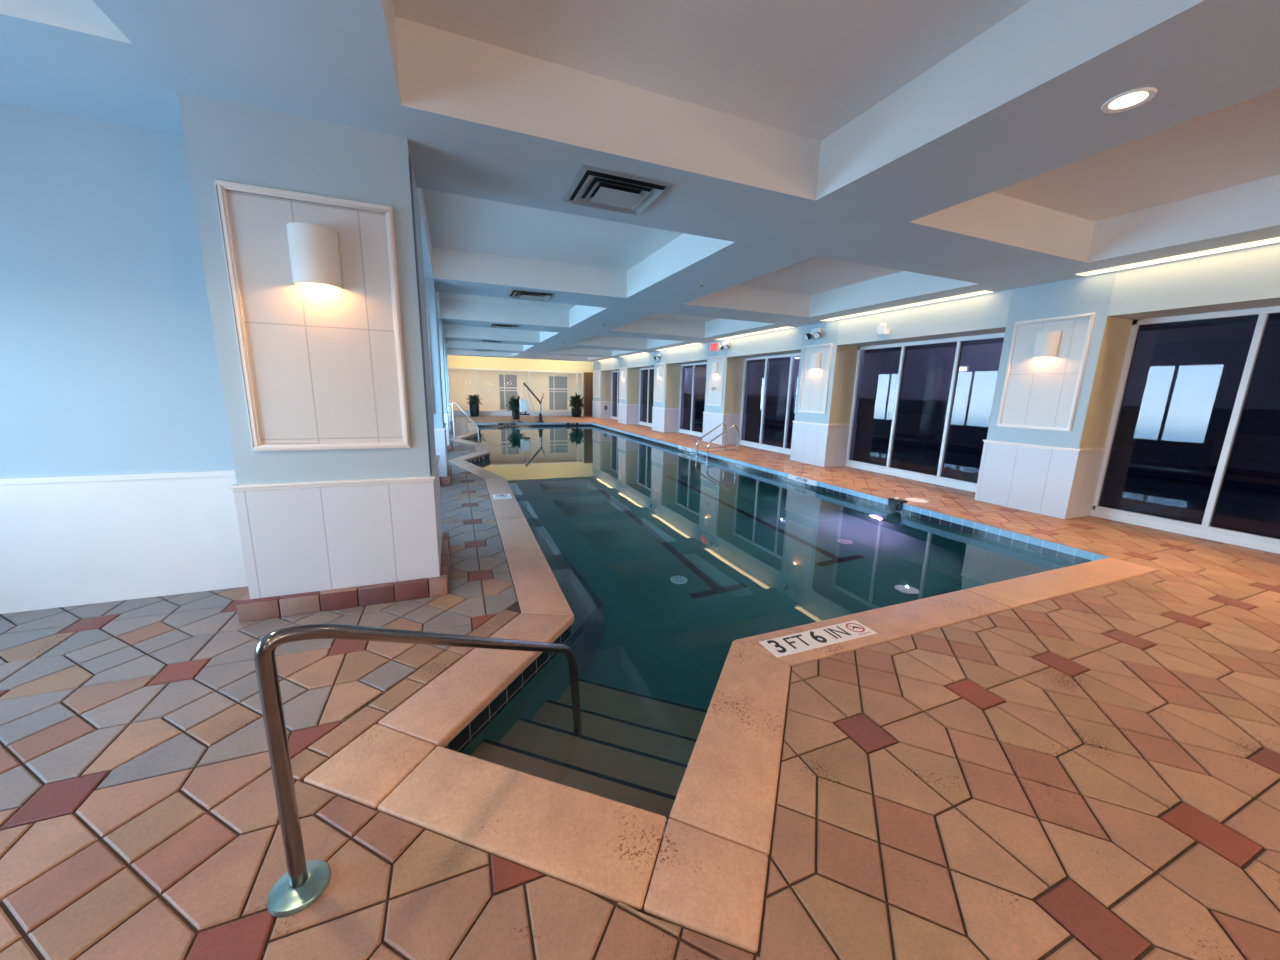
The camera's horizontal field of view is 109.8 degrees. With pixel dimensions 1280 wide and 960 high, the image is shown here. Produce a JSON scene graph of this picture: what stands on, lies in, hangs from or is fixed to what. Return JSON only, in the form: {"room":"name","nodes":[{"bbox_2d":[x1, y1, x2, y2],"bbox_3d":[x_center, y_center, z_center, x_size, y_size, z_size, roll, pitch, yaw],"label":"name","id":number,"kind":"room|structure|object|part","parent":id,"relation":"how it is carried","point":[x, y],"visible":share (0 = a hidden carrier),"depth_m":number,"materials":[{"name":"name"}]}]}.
{"room":"indoor swimming pool","nodes":[
{"label":"indoor swimming pool","id":0,"kind":"room"},
{"bbox_2d":[0,104,234,477],"bbox_3d":[-4.199,-0.707,2.965,3.100,3.250,0.200,-3,12,-22],"label":"wall","id":1,"kind":"structure","parent":0,"point":[109,364],"depth_m":3.01,"materials":[{"name":"blue paint"}]},
{"bbox_2d":[0,470,247,613],"bbox_3d":[-4.260,0.452,3.050,2.930,0.940,0.035,-3,12,-22],"label":"wainscoting","id":2,"kind":"structure","parent":1,"relation":"attached to","point":[74,540],"depth_m":3.24,"materials":[{"name":"paint"}]},
{"bbox_2d":[448,369,581,410],"bbox_3d":[-7.706,-5.851,28.296,10.200,3.420,3.450,-3,12,-22],"label":"wall","id":3,"kind":"structure","parent":0,"point":[462,382],"depth_m":29.22,"materials":[{"name":"beige paint"}]},
{"bbox_2d":[498,373,518,410],"bbox_3d":[-8.638,-5.779,29.578,1.280,2.400,0.050,-3,12,-22],"label":"window","id":4,"kind":"structure","parent":3,"relation":"in","point":[506,381],"depth_m":29.54,"materials":[{"name":"grey glass"}]},
{"bbox_2d":[548,375,568,410],"bbox_3d":[-5.590,-5.950,30.803,1.400,2.400,0.050,-3,12,-22],"label":"window","id":5,"kind":"structure","parent":3,"relation":"in","point":[557,401],"depth_m":30.81,"materials":[{"name":"grey glass"}]},
{"bbox_2d":[447,355,592,372],"bbox_3d":[-6.801,-5.582,26.082,9.800,3.750,1.350,-3,12,-22],"label":"wall","id":6,"kind":"structure","parent":0,"point":[456,361],"depth_m":26.28,"materials":[{"name":"paint"}]},
{"bbox_2d":[448,367,583,415],"bbox_3d":[-7.336,-5.131,26.549,8.790,2.660,0.130,-3,12,-22],"label":"molding","id":7,"kind":"structure","parent":6,"relation":"in","point":[456,413],"depth_m":26.67,"materials":[{"name":"white paint"}]},
{"bbox_2d":[0,416,1279,959],"bbox_3d":[-2.463,-0.717,11.668,12.600,0.020,32.300,-3,12,-22],"label":"floor","id":8,"kind":"structure","parent":0,"point":[1093,773],"depth_m":1.87,"materials":[{"name":"tile"}]},
{"bbox_2d":[177,91,449,622],"bbox_3d":[-2.308,-0.752,3.543,1.310,3.200,1.253,-3,12,-22],"label":"pillar","id":9,"kind":"structure","parent":8,"relation":"on","point":[327,392],"depth_m":3.02,"materials":[{"name":"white paint"}]},
{"bbox_3d":[-2.094,-1.003,2.977,0.933,1.610,0.028,-3,12,-22],"label":"panel frame","id":10,"kind":"part","parent":9,"relation":"part of","materials":[{"name":"paint"}]},
{"bbox_2d":[286,223,342,288],"bbox_3d":[-2.063,-1.414,2.842,0.270,0.340,0.128,-3,12,-22],"label":"wall sconce","id":11,"kind":"object","parent":9,"relation":"attached to","point":[314,251],"visible":1,"depth_m":2.81,"materials":[{"name":"ceramic"}]},
{"bbox_3d":[-2.098,-1.005,2.987,0.835,1.520,0.001,-3,12,-22],"label":"inset panel","id":12,"kind":"part","parent":9,"relation":"part of","materials":[{"name":"white tile"}]},
{"bbox_3d":[-2.334,-0.083,3.702,1.232,0.040,1.196,-3,12,-22],"label":"chair rail","id":13,"kind":"part","parent":9,"relation":"part of","materials":[{"name":"paint"}]},
{"bbox_2d":[254,623,579,917],"bbox_3d":[-0.765,1.108,1.986,0.168,1.565,1.471,8,13,30],"label":"handrail","id":14,"kind":"object","parent":8,"relation":"on","point":[304,882],"visible":0.84,"depth_m":1.41,"materials":[{"name":"metal"}]},
{"bbox_2d":[424,279,451,484],"bbox_3d":[-3.942,-1.570,7.496,1.310,3.200,1.243,-3,12,-22],"label":"pillar","id":15,"kind":"structure","parent":8,"relation":"on","point":[445,472],"depth_m":7.24,"materials":[{"name":"blue paint"}]},
{"bbox_3d":[-3.731,-1.821,6.934,0.933,1.610,0.028,-3,12,-22],"label":"panel frame","id":16,"kind":"part","parent":15,"relation":"part of","materials":[{"name":"paint"}]},
{"bbox_3d":[-3.969,-0.900,7.655,1.232,0.040,1.186,-3,12,-22],"label":"chair rail","id":17,"kind":"part","parent":15,"relation":"part of","materials":[{"name":"paint"}]},
{"bbox_2d":[438,319,451,450],"bbox_3d":[-5.575,-2.386,11.445,1.310,3.200,1.243,-3,12,-22],"label":"pillar","id":18,"kind":"structure","parent":8,"relation":"on","point":[446,419],"depth_m":11.22,"materials":[{"name":"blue paint"}]},
{"bbox_2d":[443,337,452,434],"bbox_3d":[-7.207,-3.203,15.393,1.310,3.200,1.243,-3,12,-22],"label":"pillar","id":19,"kind":"structure","parent":8,"relation":"on","point":[448,406],"depth_m":15.20,"materials":[{"name":"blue paint"}]},
{"bbox_2d":[446,348,452,424],"bbox_3d":[-8.840,-4.019,19.342,1.310,3.200,1.243,-3,12,-22],"label":"pillar","id":20,"kind":"structure","parent":8,"relation":"on","point":[451,421],"depth_m":19.16,"materials":[{"name":"blue paint"}]},
{"bbox_2d":[452,402,479,440],"bbox_3d":[-5.686,-1.714,14.663,0.127,1.633,0.902,11,15,41],"label":"handrail","id":21,"kind":"object","parent":8,"relation":"on","point":[452,402],"visible":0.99,"depth_m":14.40,"materials":[{"name":"silver metal"}]},
{"bbox_2d":[465,394,482,416],"bbox_3d":[-9.254,-4.195,25.160,1.146,1.275,1.180,-3,12,-22],"label":"potted plant","id":22,"kind":"object","parent":8,"relation":"on","point":[473,400],"visible":1,"depth_m":24.97,"materials":[{"name":"green plant"}]},
{"bbox_3d":[-9.272,-3.923,25.211,0.540,0.720,0.540,-3,12,-22],"label":"pot","id":23,"kind":"part","parent":22,"relation":"part of","materials":[{"name":"ceramic"}]},
{"bbox_2d":[507,395,519,418],"bbox_3d":[-6.537,-3.828,23.594,1.074,1.283,1.161,-9,15,-43],"label":"potted plant","id":24,"kind":"object","parent":8,"relation":"on","point":[514,404],"visible":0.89,"depth_m":23.46,"materials":[{"name":"green plant"}]},
{"bbox_3d":[-6.530,-3.408,23.697,0.400,0.420,0.400,-3,12,-22],"label":"pot","id":25,"kind":"part","parent":24,"relation":"part of","materials":[{"name":"ceramic"}]},
{"bbox_2d":[517,383,544,421],"bbox_3d":[-5.214,-3.710,21.585,1.410,1.889,0.738,-7,14,-35],"label":"lift","id":26,"kind":"object","parent":8,"relation":"on","point":[523,402],"visible":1,"depth_m":21.66,"materials":[{"name":"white plastic"}]},
{"bbox_3d":[-5.517,-3.556,21.518,0.410,0.600,0.480,-3,12,-22],"label":"seat","id":27,"kind":"part","parent":26,"relation":"part of","materials":[{"name":"white plastic"}]},
{"bbox_3d":[-5.208,-3.948,21.763,0.855,1.491,0.088,-3,12,-22],"label":"mast arm","id":28,"kind":"part","parent":26,"relation":"part of","materials":[{"name":"metal"}]},
{"bbox_2d":[569,393,585,416],"bbox_3d":[-3.798,-4.561,26.967,1.328,1.541,1.320,-3,12,-22],"label":"potted plant","id":29,"kind":"object","parent":8,"relation":"on","point":[575,401],"visible":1,"depth_m":26.77,"materials":[{"name":"green plant"}]},
{"bbox_3d":[-3.815,-4.048,27.056,0.640,0.500,0.640,-3,12,-22],"label":"pot","id":30,"kind":"part","parent":29,"relation":"part of","materials":[{"name":"ceramic"}]},
{"bbox_2d":[584,372,592,415],"bbox_3d":[-3.224,-5.335,28.064,0.560,2.660,0.270,-3,12,-22],"label":"door","id":31,"kind":"structure","parent":8,"relation":"on","point":[588,377],"depth_m":27.92,"materials":[{"name":"brown wood"}]},
{"bbox_2d":[592,361,611,418],"bbox_3d":[-2.161,-5.265,26.441,0.866,3.200,1.672,-3,12,-22],"label":"pillar","id":32,"kind":"structure","parent":8,"relation":"on","point":[601,379],"depth_m":25.85,"materials":[{"name":"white paint"}]},
{"bbox_3d":[-2.534,-5.597,26.218,0.028,1.530,1.250,-3,12,-22],"label":"panel frame","id":33,"kind":"part","parent":32,"relation":"part of","materials":[{"name":"paint"}]},
{"bbox_3d":[-2.524,-5.598,26.223,0.001,1.440,1.152,-3,12,-22],"label":"inset panel","id":34,"kind":"part","parent":32,"relation":"part of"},
{"bbox_2d":[618,357,639,423],"bbox_3d":[-0.476,-4.422,22.366,0.866,3.200,1.252,-3,12,-22],"label":"pillar","id":35,"kind":"structure","parent":8,"relation":"on","point":[628,405],"depth_m":21.92,"materials":[{"name":"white paint"}]},
{"bbox_2d":[620,371,623,378],"bbox_3d":[-0.892,-5.144,22.045,0.128,0.340,0.270,-3,12,-22],"label":"wall sconce","id":36,"kind":"object","parent":35,"relation":"attached to","point":[621,372],"visible":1,"depth_m":21.96,"materials":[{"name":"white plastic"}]},
{"bbox_3d":[-0.849,-4.754,22.143,0.028,1.530,0.948,-3,12,-22],"label":"panel frame","id":37,"kind":"part","parent":35,"relation":"part of","materials":[{"name":"paint"}]},
{"bbox_3d":[-0.839,-4.755,22.147,0.001,1.440,0.850,-3,12,-22],"label":"inset panel","id":38,"kind":"part","parent":35,"relation":"part of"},
{"bbox_2d":[652,350,680,431],"bbox_3d":[1.153,-3.608,18.426,0.866,3.200,1.232,-3,12,-22],"label":"pillar","id":39,"kind":"structure","parent":8,"relation":"on","point":[665,412],"depth_m":18.00,"materials":[{"name":"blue paint"}]},
{"bbox_2d":[656,368,660,376],"bbox_3d":[0.737,-4.329,18.105,0.128,0.340,0.270,-3,12,-22],"label":"wall sconce","id":40,"kind":"object","parent":39,"relation":"attached to","point":[658,369],"visible":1,"depth_m":18.02,"materials":[{"name":"white plastic"}]},
{"bbox_3d":[0.780,-3.939,18.203,0.028,1.530,0.933,-3,12,-22],"label":"panel frame","id":41,"kind":"part","parent":39,"relation":"part of","materials":[{"name":"paint"}]},
{"bbox_3d":[0.790,-3.940,18.207,0.001,1.440,0.835,-3,12,-22],"label":"inset panel","id":42,"kind":"part","parent":39,"relation":"part of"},
{"bbox_2d":[696,423,738,458],"bbox_3d":[2.155,-0.687,12.647,1.025,1.753,0.710,-3,12,-22],"label":"pool ladder","id":43,"kind":"object","parent":8,"relation":"on","point":[726,429],"visible":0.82,"depth_m":12.49,"materials":[{"name":"metal"}]},
{"bbox_3d":[2.036,-0.743,12.917,0.972,1.753,0.041,-3,12,-22],"label":"grab rail","id":44,"kind":"part","parent":43,"relation":"part of","materials":[{"name":"metal"}]},
{"bbox_2d":[702,339,743,444],"bbox_3d":[2.757,-2.805,14.546,0.866,3.200,1.262,-3,12,-22],"label":"pillar","id":45,"kind":"structure","parent":8,"relation":"on","point":[723,406],"depth_m":14.13,"materials":[{"name":"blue paint"}]},
{"bbox_2d":[711,386,716,391],"bbox_3d":[2.363,-2.912,14.421,0.010,0.200,0.340,-3,12,-22],"label":"notice sign","id":46,"kind":"object","parent":45,"relation":"attached to","point":[713,388],"visible":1,"depth_m":14.40,"materials":[{"name":"plastic"}]},
{"bbox_2d":[711,363,717,373],"bbox_3d":[2.341,-3.526,14.225,0.128,0.340,0.270,-3,12,-22],"label":"wall sconce","id":47,"kind":"object","parent":45,"relation":"attached to","point":[714,365],"visible":1,"depth_m":14.14,"materials":[{"name":"white plastic"}]},
{"bbox_3d":[2.395,-3.138,14.327,0.001,1.440,0.857,-3,12,-22],"label":"inset panel","id":48,"kind":"part","parent":45,"relation":"part of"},
{"bbox_3d":[2.384,-3.137,14.323,0.028,1.530,0.955,-3,12,-22],"label":"panel frame","id":49,"kind":"part","parent":45,"relation":"part of","materials":[{"name":"paint"}]},
{"bbox_3d":[2.742,-2.170,14.671,0.866,0.040,1.262,-3,12,-22],"label":"chair rail","id":50,"kind":"part","parent":45,"relation":"part of","materials":[{"name":"paint"}]},
{"bbox_2d":[433,423,1108,825],"bbox_3d":[-1.576,-0.156,12.106,6.488,1.250,20.781,-3,12,-22],"label":"pool tile border","id":51,"kind":"object","parent":8,"relation":"in","point":[1064,552],"visible":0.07,"depth_m":5.91,"materials":[{"name":"tile"}]},
{"bbox_2d":[468,455,487,463],"bbox_3d":[-3.888,-0.481,10.768,0.014,0.121,1.150,2,11,5],"label":"depth marker","id":52,"kind":"object","parent":51,"relation":"attached to","point":[479,459],"visible":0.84,"depth_m":10.82,"materials":[{"name":"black tile"}]},
{"bbox_2d":[498,423,515,424],"bbox_3d":[-6.236,-2.617,21.115,0.800,0.100,0.013,-3,12,-22],"label":"depth marker","id":53,"kind":"object","parent":51,"relation":"attached to","point":[498,423],"visible":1,"depth_m":21.11,"materials":[{"name":"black tile"}]},
{"bbox_2d":[678,445,690,451],"bbox_3d":[1.332,-0.943,13.466,0.013,0.100,0.800,-3,12,-22],"label":"depth marker","id":54,"kind":"object","parent":51,"relation":"attached to","point":[679,446],"visible":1,"depth_m":13.46,"materials":[{"name":"tile"}]},
{"bbox_2d":[304,423,1157,952],"bbox_3d":[-1.704,-0.693,11.716,6.956,0.059,21.185,-3,12,-22],"label":"coping","id":55,"kind":"object","parent":51,"relation":"on","point":[710,872],"visible":0.82,"depth_m":1.89,"materials":[{"name":"stone"}]},
{"bbox_2d":[492,494,511,498],"bbox_3d":[-2.069,0.245,6.753,0.260,0.020,0.320,-3,12,-22],"label":"depth marker","id":56,"kind":"object","parent":55,"relation":"on","point":[495,496],"visible":1,"depth_m":6.74,"materials":[{"name":"tile"}]},
{"bbox_2d":[759,620,875,657],"bbox_3d":[1.205,1.057,3.025,0.848,0.015,0.190,-3,12,-22],"label":"depth marker","id":57,"kind":"object","parent":55,"relation":"on","point":[807,640],"visible":1,"depth_m":3.01,"materials":[{"name":"tile"}]},
{"bbox_2d":[458,426,1077,821],"bbox_3d":[-1.585,-0.056,12.143,6.500,1.140,20.757,-3,12,-22],"label":"swimming pool","id":58,"kind":"object","parent":51,"relation":"in","point":[662,558],"visible":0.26,"depth_m":4.49,"materials":[{"name":"teal liquid"}]},
{"bbox_2d":[788,474,816,485],"bbox_3d":[3.208,-0.004,8.927,0.013,0.100,0.800,-3,12,-22],"label":"depth marker","id":59,"kind":"object","parent":51,"relation":"attached to","point":[790,476],"visible":1,"depth_m":8.90,"materials":[{"name":"tile"}]},
{"bbox_2d":[888,497,907,511],"bbox_3d":[4.013,0.383,7.027,0.170,0.212,0.220,-3,12,-22],"label":"skimmer","id":60,"kind":"object","parent":51,"relation":"attached to","point":[894,503],"visible":1,"depth_m":6.98,"materials":[{"name":"black plastic"}]},
{"bbox_2d":[790,320,857,466],"bbox_3d":[4.390,-1.989,10.597,0.866,3.200,1.182,-3,12,-22],"label":"pillar","id":61,"kind":"structure","parent":8,"relation":"on","point":[821,424],"depth_m":10.24,"materials":[{"name":"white paint"}]},
{"bbox_3d":[4.027,-2.321,10.379,0.001,1.440,0.799,-3,12,-22],"label":"inset panel","id":62,"kind":"part","parent":61,"relation":"part of","materials":[{"name":"white tile"}]},
{"bbox_2d":[810,353,820,368],"bbox_3d":[3.974,-2.710,10.276,0.128,0.340,0.270,-3,12,-22],"label":"wall sconce","id":63,"kind":"object","parent":61,"relation":"attached to","point":[815,359],"visible":1,"depth_m":10.20,"materials":[{"name":"white plastic"}]},
{"bbox_3d":[4.017,-2.320,10.374,0.028,1.530,0.897,-3,12,-22],"label":"panel frame","id":64,"kind":"part","parent":61,"relation":"part of","materials":[{"name":"paint"}]},
{"bbox_3d":[4.375,-1.353,10.723,0.866,0.040,1.182,-3,12,-22],"label":"chair rail","id":65,"kind":"part","parent":61,"relation":"part of","materials":[{"name":"paint"}]},
{"bbox_2d":[905,498,928,502],"bbox_3d":[4.397,0.321,7.150,0.330,0.008,0.330,-3,12,-22],"label":"lid","id":66,"kind":"object","parent":8,"relation":"on","point":[917,500],"visible":1,"depth_m":7.12,"materials":[{"name":"plastic"}]},
{"bbox_2d":[974,271,1132,518],"bbox_3d":[6.048,-1.159,6.585,0.866,3.200,1.222,-3,12,-22],"label":"pillar","id":67,"kind":"structure","parent":8,"relation":"on","point":[1044,449],"depth_m":6.26,"materials":[{"name":"blue paint"}]},
{"bbox_3d":[6.034,-0.523,6.711,0.866,0.040,1.222,-3,12,-22],"label":"chair rail","id":68,"kind":"part","parent":67,"relation":"part of","materials":[{"name":"paint"}]},
{"bbox_3d":[5.686,-1.491,6.367,0.001,1.440,0.828,-3,12,-22],"label":"inset panel","id":69,"kind":"part","parent":67,"relation":"part of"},
{"bbox_3d":[5.676,-1.491,6.362,0.028,1.530,0.926,-3,12,-22],"label":"panel frame","id":70,"kind":"part","parent":67,"relation":"part of","materials":[{"name":"paint"}]},
{"bbox_2d":[1033,331,1061,357],"bbox_3d":[5.633,-1.880,6.264,0.128,0.340,0.270,-3,12,-22],"label":"wall sconce","id":71,"kind":"object","parent":67,"relation":"attached to","point":[1047,343],"visible":1,"depth_m":6.20,"materials":[{"name":"white plastic"}]},
{"bbox_2d":[0,0,1279,361],"bbox_3d":[-2.347,-4.143,11.035,12.900,0.550,32.550,-3,12,-22],"label":"ceiling","id":72,"kind":"structure","parent":0,"point":[825,160],"depth_m":3.03,"materials":[{"name":"paint"}]},
{"bbox_2d":[475,349,493,351],"bbox_3d":[-6.810,-5.654,19.701,0.750,0.051,0.700,-3,12,-22],"label":"ceiling vent","id":73,"kind":"object","parent":72,"relation":"in","point":[475,349],"visible":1,"depth_m":19.58,"materials":[{"name":"metal"}]},
{"bbox_2d":[480,340,503,343],"bbox_3d":[-5.196,-4.847,15.798,0.750,0.051,0.700,-3,12,-22],"label":"ceiling vent","id":74,"kind":"object","parent":72,"relation":"in","point":[482,341],"visible":0.98,"depth_m":15.72,"materials":[{"name":"metal"}]},
{"bbox_2d":[489,323,520,328],"bbox_3d":[-3.545,-4.021,11.805,0.750,0.051,0.700,-3,12,-22],"label":"ceiling vent","id":75,"kind":"object","parent":72,"relation":"in","point":[494,325],"visible":1,"depth_m":11.72,"materials":[{"name":"metal"}]},
{"bbox_2d":[507,289,555,300],"bbox_3d":[-1.901,-3.199,7.829,0.750,0.051,0.700,-3,12,-22],"label":"ceiling vent","id":76,"kind":"object","parent":72,"relation":"in","point":[515,293],"visible":1,"depth_m":7.75,"materials":[{"name":"metal"}]},
{"bbox_2d":[562,164,674,215],"bbox_3d":[-0.199,-2.347,3.712,0.750,0.051,0.700,-3,12,-22],"label":"ceiling vent","id":77,"kind":"object","parent":72,"relation":"in","point":[595,187],"visible":1,"depth_m":3.63,"materials":[{"name":"metal"}]},
{"bbox_2d":[1101,87,1156,112],"bbox_3d":[2.633,-2.044,2.428,0.210,0.010,0.210,-3,12,-22],"label":"recessed light","id":78,"kind":"object","parent":72,"relation":"in","point":[1131,99],"visible":1,"depth_m":2.42,"materials":[{"name":"white plastic"}]},
{"bbox_2d":[593,243,1279,370],"bbox_3d":[3.443,-3.856,12.745,0.826,0.650,31.200,-3,12,-22],"label":"wall","id":79,"kind":"structure","parent":0,"point":[1247,278],"depth_m":5.65,"materials":[{"name":"paint"}]},
{"bbox_2d":[611,371,618,419],"bbox_3d":[-1.004,-4.582,24.472,0.160,2.674,3.108,-3,12,-22],"label":"window","id":80,"kind":"structure","parent":79,"relation":"in","point":[615,374],"depth_m":25.39,"materials":[{"name":"glass"}]},
{"bbox_3d":[-1.410,-4.812,25.395,0.008,2.470,0.993,-3,12,-22],"label":"pane","id":81,"kind":"part","parent":80,"relation":"part of","materials":[{"name":"glass"}]},
{"bbox_3d":[-1.022,-4.618,24.457,0.008,2.470,0.993,-3,12,-22],"label":"pane","id":82,"kind":"part","parent":80,"relation":"part of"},
{"bbox_2d":[638,367,653,426],"bbox_3d":[0.615,-3.772,20.555,0.160,2.674,3.178,-3,12,-22],"label":"window","id":83,"kind":"structure","parent":79,"relation":"in","point":[646,381],"depth_m":21.24,"materials":[{"name":"glass"}]},
{"bbox_3d":[0.201,-4.006,21.499,0.008,2.470,1.017,-3,12,-22],"label":"pane","id":84,"kind":"part","parent":83,"relation":"part of","materials":[{"name":"glass"}]},
{"bbox_3d":[0.597,-3.808,20.540,0.008,2.470,1.017,-3,12,-22],"label":"pane","id":85,"kind":"part","parent":83,"relation":"part of","materials":[{"name":"glass"}]},
{"bbox_2d":[678,362,706,436],"bbox_3d":[2.227,-2.966,16.656,0.160,2.674,3.108,-3,12,-22],"label":"window","id":86,"kind":"structure","parent":79,"relation":"in","point":[693,375],"depth_m":17.12,"materials":[{"name":"glass"}]},
{"bbox_3d":[1.821,-3.196,17.580,0.008,2.470,0.993,-3,12,-22],"label":"pane","id":87,"kind":"part","parent":86,"relation":"part of","materials":[{"name":"glass"}]},
{"bbox_3d":[2.197,-1.698,16.906,0.160,0.090,3.100,-3,12,-22],"label":"sill","id":88,"kind":"part","parent":86,"relation":"part of","materials":[{"name":"white paint"}]},
{"bbox_3d":[2.209,-3.002,16.642,0.008,2.470,0.993,-3,12,-22],"label":"pane","id":89,"kind":"part","parent":86,"relation":"part of","materials":[{"name":"glass"}]},
{"bbox_2d":[710,341,719,351],"bbox_3d":[2.356,-4.196,14.208,0.055,0.300,0.480,-3,12,-22],"label":"exit sign","id":90,"kind":"object","parent":79,"relation":"attached to","point":[714,346],"visible":1,"depth_m":14.16,"materials":[{"name":"red plastic"}]},
{"bbox_2d":[719,341,729,350],"bbox_3d":[2.548,-4.038,13.571,0.189,0.254,0.465,-3,12,-22],"label":"emergency light","id":91,"kind":"object","parent":79,"relation":"attached to","point":[725,346],"visible":1,"depth_m":13.48,"materials":[{"name":"white plastic"}]},
{"bbox_2d":[739,353,799,454],"bbox_3d":[3.856,-2.151,12.717,0.160,2.674,3.208,-3,12,-22],"label":"window","id":92,"kind":"structure","parent":79,"relation":"in","point":[770,383],"depth_m":12.95,"materials":[{"name":"glass"}]},
{"bbox_3d":[3.438,-2.388,13.670,0.008,2.470,1.027,-3,12,-22],"label":"pane","id":93,"kind":"part","parent":92,"relation":"part of","materials":[{"name":"glass"}]},
{"bbox_3d":[3.826,-0.884,12.967,0.160,0.090,3.200,-3,12,-22],"label":"sill","id":94,"kind":"part","parent":92,"relation":"part of","materials":[{"name":"white paint"}]},
{"bbox_3d":[3.838,-2.187,12.702,0.008,2.470,1.027,-3,12,-22],"label":"pane","id":95,"kind":"part","parent":92,"relation":"part of","materials":[{"name":"glass"}]},
{"bbox_3d":[4.238,-1.987,11.734,0.008,2.470,1.027,-3,12,-22],"label":"pane","id":96,"kind":"part","parent":92,"relation":"part of","materials":[{"name":"glass"}]},
{"bbox_2d":[805,328,820,339],"bbox_3d":[3.936,-3.314,10.218,0.189,0.254,0.465,-3,12,-22],"label":"emergency light","id":97,"kind":"object","parent":79,"relation":"attached to","point":[816,332],"visible":1,"depth_m":10.16,"materials":[{"name":"white plastic"}]},
{"bbox_2d":[876,323,890,334],"bbox_3d":[4.672,-2.897,8.642,0.060,0.230,0.310,-3,12,-22],"label":"fire alarm strobe","id":98,"kind":"object","parent":79,"relation":"attached to","point":[882,329],"visible":1,"depth_m":8.63,"materials":[{"name":"white plastic"}]},
{"bbox_2d":[845,333,1004,491],"bbox_3d":[5.490,-1.333,8.764,0.160,2.674,3.298,-3,12,-22],"label":"window","id":99,"kind":"structure","parent":79,"relation":"in","point":[921,410],"depth_m":8.66,"materials":[{"name":"glass"}]},
{"bbox_3d":[5.061,-1.576,9.745,0.008,2.470,1.057,-3,12,-22],"label":"pane","id":100,"kind":"part","parent":99,"relation":"part of","materials":[{"name":"glass"}]},
{"bbox_3d":[5.461,-0.066,9.014,0.160,0.090,3.290,-3,12,-22],"label":"sill","id":101,"kind":"part","parent":99,"relation":"part of","materials":[{"name":"white paint"}]},
{"bbox_3d":[5.472,-1.370,8.749,0.008,2.470,1.057,-3,12,-22],"label":"pane","id":102,"kind":"part","parent":99,"relation":"part of","materials":[{"name":"glass"}]},
{"bbox_3d":[5.884,-1.164,7.754,0.008,2.470,1.057,-3,12,-22],"label":"pane","id":103,"kind":"part","parent":99,"relation":"part of","materials":[{"name":"glass"}]},
{"bbox_2d":[1090,306,1279,553],"bbox_3d":[7.139,-0.508,4.775,0.160,2.674,3.208,-3,12,-22],"label":"window","id":104,"kind":"structure","parent":79,"relation":"in","point":[1192,444],"depth_m":5.47,"materials":[{"name":"black glass"}]},
{"bbox_3d":[7.110,0.759,5.025,0.160,0.090,3.200,-3,12,-22],"label":"sill","id":105,"kind":"part","parent":104,"relation":"part of","materials":[{"name":"white paint"}]},
{"bbox_3d":[7.122,-0.545,4.760,0.008,2.470,1.027,-3,12,-22],"label":"pane","id":106,"kind":"part","parent":104,"relation":"part of","materials":[{"name":"glass"}]}
]}

